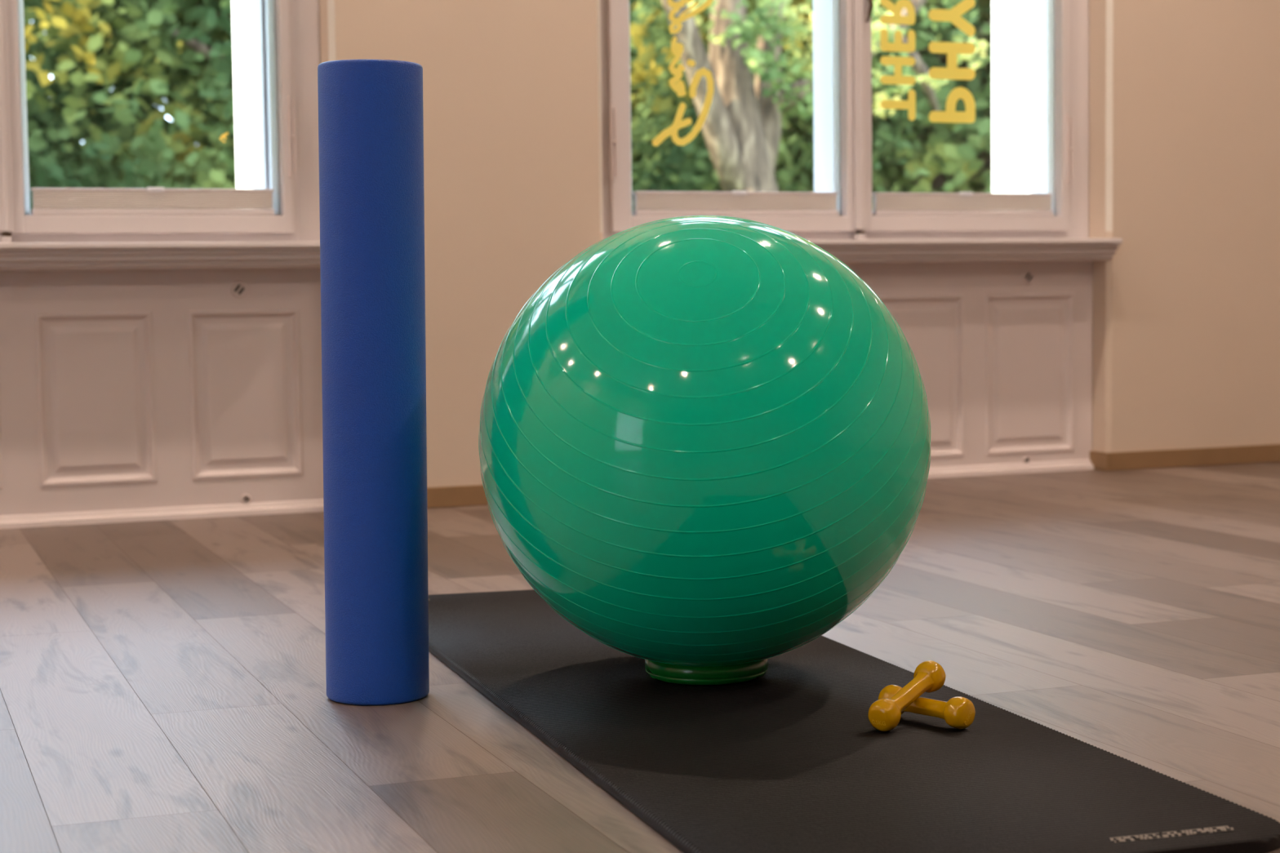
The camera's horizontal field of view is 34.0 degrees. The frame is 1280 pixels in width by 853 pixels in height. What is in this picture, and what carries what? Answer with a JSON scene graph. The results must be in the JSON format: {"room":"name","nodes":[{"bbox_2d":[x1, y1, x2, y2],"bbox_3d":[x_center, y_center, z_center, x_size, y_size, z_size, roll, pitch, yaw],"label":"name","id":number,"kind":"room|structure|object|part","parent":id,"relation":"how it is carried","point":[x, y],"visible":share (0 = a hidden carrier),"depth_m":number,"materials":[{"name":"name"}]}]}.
{"room":"physiotherapy exercise room","nodes":[
{"label":"physiotherapy exercise room","id":0,"kind":"room"},
{"bbox_2d":[231,0,1048,193],"bbox_3d":[-1.017,-1.145,5.744,10.600,4.700,0.500,-2,4,-22],"label":"wall","id":1,"kind":"structure","parent":0,"point":[1020,28],"depth_m":6.61,"materials":[{"name":"white paint"}]},
{"bbox_2d":[0,461,1279,852],"bbox_3d":[1.409,0.569,0.053,10.600,0.002,11.950,-2,4,-22],"label":"floor","id":2,"kind":"structure","parent":0,"point":[163,689],"depth_m":3.23,"materials":[{"name":"brown wood"}]},
{"bbox_2d":[317,58,429,705],"bbox_3d":[-0.378,-0.061,2.976,0.147,0.900,0.147,-2,4,-22],"label":"foam roller","id":3,"kind":"object","parent":2,"relation":"on","point":[371,112],"visible":1,"depth_m":2.92,"materials":[{"name":"blue plastic"}]},
{"bbox_2d":[428,589,1279,852],"bbox_3d":[0.103,0.371,2.981,0.616,0.025,1.955,-2,4,-18],"label":"exercise mat","id":4,"kind":"object","parent":2,"relation":"on","point":[791,758],"visible":0.73,"depth_m":2.50,"materials":[{"name":"black plastic"}]},
{"bbox_2d":[644,658,768,685],"bbox_3d":[0.097,0.348,3.049,0.180,0.030,0.180,-2,4,-22],"label":"stand","id":5,"kind":"object","parent":4,"relation":"on","point":[749,672],"visible":0.62,"depth_m":2.97,"materials":[{"name":"green plastic"}]},
{"bbox_2d":[478,215,930,666],"bbox_3d":[0.093,0.021,3.026,0.650,0.650,0.650,-4,5,-42],"label":"exercise ball","id":6,"kind":"object","parent":5,"relation":"on","point":[704,441],"visible":1,"depth_m":2.78,"materials":[{"name":"green plastic"}]},
{"bbox_2d":[867,660,946,731],"bbox_3d":[0.344,0.346,2.693,0.042,0.075,0.141,3,5,40],"label":"dumbbell","id":7,"kind":"object","parent":4,"relation":"on","point":[929,676],"visible":1,"depth_m":2.68,"materials":[{"name":"yellow plastic"}]},
{"bbox_3d":[0.344,0.346,2.693,0.034,0.032,0.102,3,22,40],"label":"handle","id":8,"kind":"part","parent":7,"relation":"part of","materials":[{"name":"yellow plastic"}]},
{"bbox_2d":[877,684,975,729],"bbox_3d":[0.369,0.362,2.702,0.041,0.041,0.141,-4,5,-42],"label":"dumbbell","id":9,"kind":"object","parent":4,"relation":"on","point":[958,713],"visible":0.71,"depth_m":2.66,"materials":[{"name":"yellow plastic"}]},
{"bbox_3d":[0.369,0.362,2.702,0.034,0.032,0.101,-4,5,-42],"label":"handle","id":10,"kind":"part","parent":9,"relation":"part of","materials":[{"name":"yellow plastic"}]},
{"bbox_2d":[319,0,1279,487],"bbox_3d":[-0.890,-1.374,5.413,10.600,3.200,0.180,-2,4,-22],"label":"wall","id":11,"kind":"structure","parent":0,"point":[1186,308],"depth_m":6.35,"materials":[{"name":"paint"}]},
{"bbox_2d":[0,0,320,271],"bbox_3d":[-1.611,-1.456,5.143,1.648,2.141,0.395,-2,4,-22],"label":"window","id":12,"kind":"structure","parent":11,"relation":"in","point":[290,237],"depth_m":5.30,"materials":[{"name":"white paint"}]},
{"bbox_2d":[17,0,278,215],"bbox_3d":[-1.245,-1.113,5.303,0.649,1.149,0.041,-2,4,-22],"label":"sash","id":13,"kind":"object","parent":12,"relation":"attached to","point":[150,201],"visible":1,"depth_m":5.33,"materials":[{"name":"paint"}]},
{"bbox_3d":[-1.543,-1.102,5.197,0.017,1.149,0.008,-2,4,-22],"label":"rail","id":14,"kind":"part","parent":13,"relation":"part of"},
{"bbox_3d":[-1.239,-0.604,5.339,0.610,0.007,0.025,-2,4,-22],"label":"rail","id":15,"kind":"part","parent":13,"relation":"part of","materials":[{"name":"white paint"}]},
{"bbox_3d":[-1.238,-0.548,5.342,0.610,0.016,0.028,-2,4,-22],"label":"rail","id":16,"kind":"part","parent":13,"relation":"part of","materials":[{"name":"white paint"}]},
{"bbox_3d":[-0.960,-1.126,5.439,0.017,1.149,0.008,-2,4,-22],"label":"rail","id":17,"kind":"part","parent":13,"relation":"part of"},
{"bbox_3d":[-1.557,-0.415,5.113,1.646,0.066,0.177,-2,4,-22],"label":"sill","id":18,"kind":"part","parent":12,"relation":"part of","materials":[{"name":"white paint"}]},
{"bbox_2d":[219,132,228,142],"bbox_3d":[-1.080,-0.750,5.426,0.024,0.027,0.001,-2,4,-22],"label":"sticker","id":19,"kind":"object","parent":12,"relation":"attached to","point":[223,135],"visible":1,"depth_m":5.43,"materials":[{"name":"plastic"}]},
{"bbox_2d":[0,267,324,528],"bbox_3d":[-1.569,-0.067,5.194,1.634,0.639,0.036,-2,4,-22],"label":"wall panel","id":20,"kind":"object","parent":11,"relation":"attached to","point":[126,395],"visible":0.98,"depth_m":5.34,"materials":[{"name":"paint"}]},
{"bbox_3d":[-1.725,-0.056,5.141,0.290,0.437,0.014,-2,4,-22],"label":"raised panel","id":21,"kind":"part","parent":20,"relation":"part of","materials":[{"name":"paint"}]},
{"bbox_3d":[-1.374,-0.071,5.286,0.290,0.437,0.014,-2,4,-22],"label":"raised panel","id":22,"kind":"part","parent":20,"relation":"part of","materials":[{"name":"paint"}]},
{"bbox_3d":[-1.023,-0.085,5.431,0.290,0.437,0.014,-2,4,-22],"label":"raised panel","id":23,"kind":"part","parent":20,"relation":"part of","materials":[{"name":"paint"}]},
{"bbox_2d":[327,0,1113,232],"bbox_3d":[-1.561,-1.494,5.035,6.448,2.053,0.015,-2,4,-22],"label":"trim","id":24,"kind":"structure","parent":11,"relation":"attached to","point":[331,3],"depth_m":6.29,"materials":[{"name":"paint"}]},
{"bbox_2d":[426,444,1279,508],"bbox_3d":[0.538,0.144,6.000,7.630,0.055,0.012,-2,4,-22],"label":"baseboard","id":25,"kind":"structure","parent":11,"relation":"attached to","point":[470,495],"depth_m":6.43,"materials":[{"name":"brown wood"}]},
{"bbox_2d":[600,0,1122,262],"bbox_3d":[0.596,-1.547,6.056,1.652,2.141,0.395,-2,4,-22],"label":"window","id":26,"kind":"structure","parent":11,"relation":"in","point":[855,235],"depth_m":6.10,"materials":[{"name":"white paint"}]},
{"bbox_2d":[652,0,713,146],"bbox_3d":[0.122,-1.015,5.911,0.197,0.447,0.001,-2,4,-22],"label":"lettering","id":27,"kind":"object","parent":26,"relation":"attached to","point":[677,49],"depth_m":5.91,"materials":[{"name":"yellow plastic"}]},
{"bbox_2d":[628,0,839,215],"bbox_3d":[0.272,-1.175,5.931,0.675,1.149,0.041,-2,4,-22],"label":"sash","id":28,"kind":"object","parent":26,"relation":"attached to","point":[735,202],"visible":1,"depth_m":5.97,"materials":[{"name":"paint"}]},
{"bbox_3d":[-0.038,-1.164,5.820,0.017,1.149,0.008,-2,4,-22],"label":"rail","id":29,"kind":"part","parent":28,"relation":"part of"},
{"bbox_3d":[0.278,-0.666,5.967,0.636,0.007,0.025,-2,4,-22],"label":"rail","id":30,"kind":"part","parent":28,"relation":"part of","materials":[{"name":"white paint"}]},
{"bbox_3d":[0.279,-0.610,5.970,0.636,0.016,0.028,-2,4,-22],"label":"rail","id":31,"kind":"part","parent":28,"relation":"part of","materials":[{"name":"white paint"}]},
{"bbox_3d":[0.569,-1.189,6.072,0.017,1.149,0.008,-2,4,-22],"label":"rail","id":32,"kind":"part","parent":28,"relation":"part of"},
{"bbox_3d":[0.651,-1.236,6.042,0.016,0.080,0.020,-2,4,-22],"label":"handle","id":33,"kind":"part","parent":26,"relation":"part of","materials":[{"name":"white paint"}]},
{"bbox_3d":[0.661,-1.205,6.024,0.016,0.081,0.029,-3,5,-35],"label":"handle lever","id":34,"kind":"part","parent":26,"relation":"part of","materials":[{"name":"metal"}]},
{"bbox_2d":[880,0,915,120],"bbox_3d":[0.760,-1.242,6.162,0.118,0.675,0.001,-2,4,-22],"label":"lettering","id":35,"kind":"object","parent":26,"relation":"attached to","point":[909,104],"depth_m":6.17,"materials":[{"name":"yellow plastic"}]},
{"bbox_2d":[928,0,975,123],"bbox_3d":[0.930,-1.256,6.232,0.160,0.696,0.001,-2,4,-22],"label":"lettering","id":36,"kind":"object","parent":26,"relation":"attached to","point":[953,15],"depth_m":6.25,"materials":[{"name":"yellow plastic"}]},
{"bbox_2d":[871,0,1053,216],"bbox_3d":[0.962,-1.204,6.217,0.651,1.149,0.041,-2,4,-22],"label":"sash","id":37,"kind":"object","parent":26,"relation":"attached to","point":[962,203],"visible":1,"depth_m":6.27,"materials":[{"name":"paint"}]},
{"bbox_3d":[0.968,-0.695,6.253,0.612,0.007,0.025,-2,4,-22],"label":"rail","id":38,"kind":"part","parent":37,"relation":"part of","materials":[{"name":"white paint"}]},
{"bbox_3d":[0.969,-0.638,6.256,0.612,0.016,0.028,-2,4,-22],"label":"rail","id":39,"kind":"part","parent":37,"relation":"part of","materials":[{"name":"white paint"}]},
{"bbox_3d":[1.249,-1.216,6.353,0.017,1.149,0.008,-2,4,-22],"label":"rail","id":40,"kind":"part","parent":37,"relation":"part of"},
{"bbox_3d":[0.650,-0.505,6.027,1.650,0.066,0.177,-2,4,-22],"label":"sill","id":41,"kind":"part","parent":26,"relation":"part of","materials":[{"name":"white paint"}]},
{"bbox_2d":[844,261,1093,478],"bbox_3d":[0.638,-0.157,6.107,1.638,0.639,0.036,-2,4,-22],"label":"wall panel","id":42,"kind":"object","parent":11,"relation":"attached to","point":[1002,351],"visible":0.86,"depth_m":6.30,"materials":[{"name":"paint"}]},
{"bbox_3d":[0.825,-0.146,6.198,0.314,0.486,0.014,-2,4,-22],"label":"raised panel","id":43,"kind":"part","parent":42,"relation":"part of","materials":[{"name":"paint"}]},
{"bbox_3d":[1.183,-0.161,6.346,0.316,0.486,0.014,-2,4,-22],"label":"raised panel","id":44,"kind":"part","parent":42,"relation":"part of","materials":[{"name":"paint"}]},
{"bbox_2d":[1089,450,1110,471],"bbox_3d":[-1.550,0.227,5.178,6.420,0.055,0.092,-2,4,-22],"label":"baseboard","id":45,"kind":"structure","parent":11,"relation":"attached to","point":[1100,460],"depth_m":6.39,"materials":[{"name":"brown wood"}]},
{"label":"outside","id":46,"kind":"structure","parent":0,"visible":0},
{"label":"lawn","id":47,"kind":"structure","parent":46,"visible":0},
{"bbox_2d":[23,0,81,171],"bbox_3d":[-9.352,-3.254,23.777,6.432,7.933,6.172,0,4,16],"label":"tree","id":48,"kind":"object","parent":47,"relation":"on","point":[38,29],"visible":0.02,"depth_m":23.38,"materials":[{"name":"green plant"}]},
{"bbox_2d":[23,0,235,213],"bbox_3d":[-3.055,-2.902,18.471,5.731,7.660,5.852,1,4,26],"label":"hedge","id":49,"kind":"object","parent":47,"relation":"on","point":[183,35],"visible":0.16,"depth_m":16.71,"materials":[{"name":"green plant"}]},
{"bbox_2d":[629,0,807,213],"bbox_3d":[-0.280,-3.539,27.288,5.727,7.655,5.848,-2,4,-19],"label":"tree","id":50,"kind":"object","parent":47,"relation":"on","point":[637,104],"visible":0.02,"depth_m":24.93,"materials":[{"name":"green plant"}]},
{"bbox_2d":[629,0,991,213],"bbox_3d":[2.815,-3.155,21.469,5.974,7.679,6.226,-5,6,-45],"label":"hedge","id":51,"kind":"object","parent":47,"relation":"on","point":[918,155],"visible":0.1,"depth_m":19.65,"materials":[{"name":"green plant"}]},
{"bbox_2d":[661,0,988,191],"bbox_3d":[1.539,-3.003,15.246,5.377,7.085,2.702,-2,4,-22],"label":"tree","id":52,"kind":"object","parent":47,"relation":"on","point":[741,128],"visible":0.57,"depth_m":15.18,"materials":[{"name":"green plant"}]}
]}

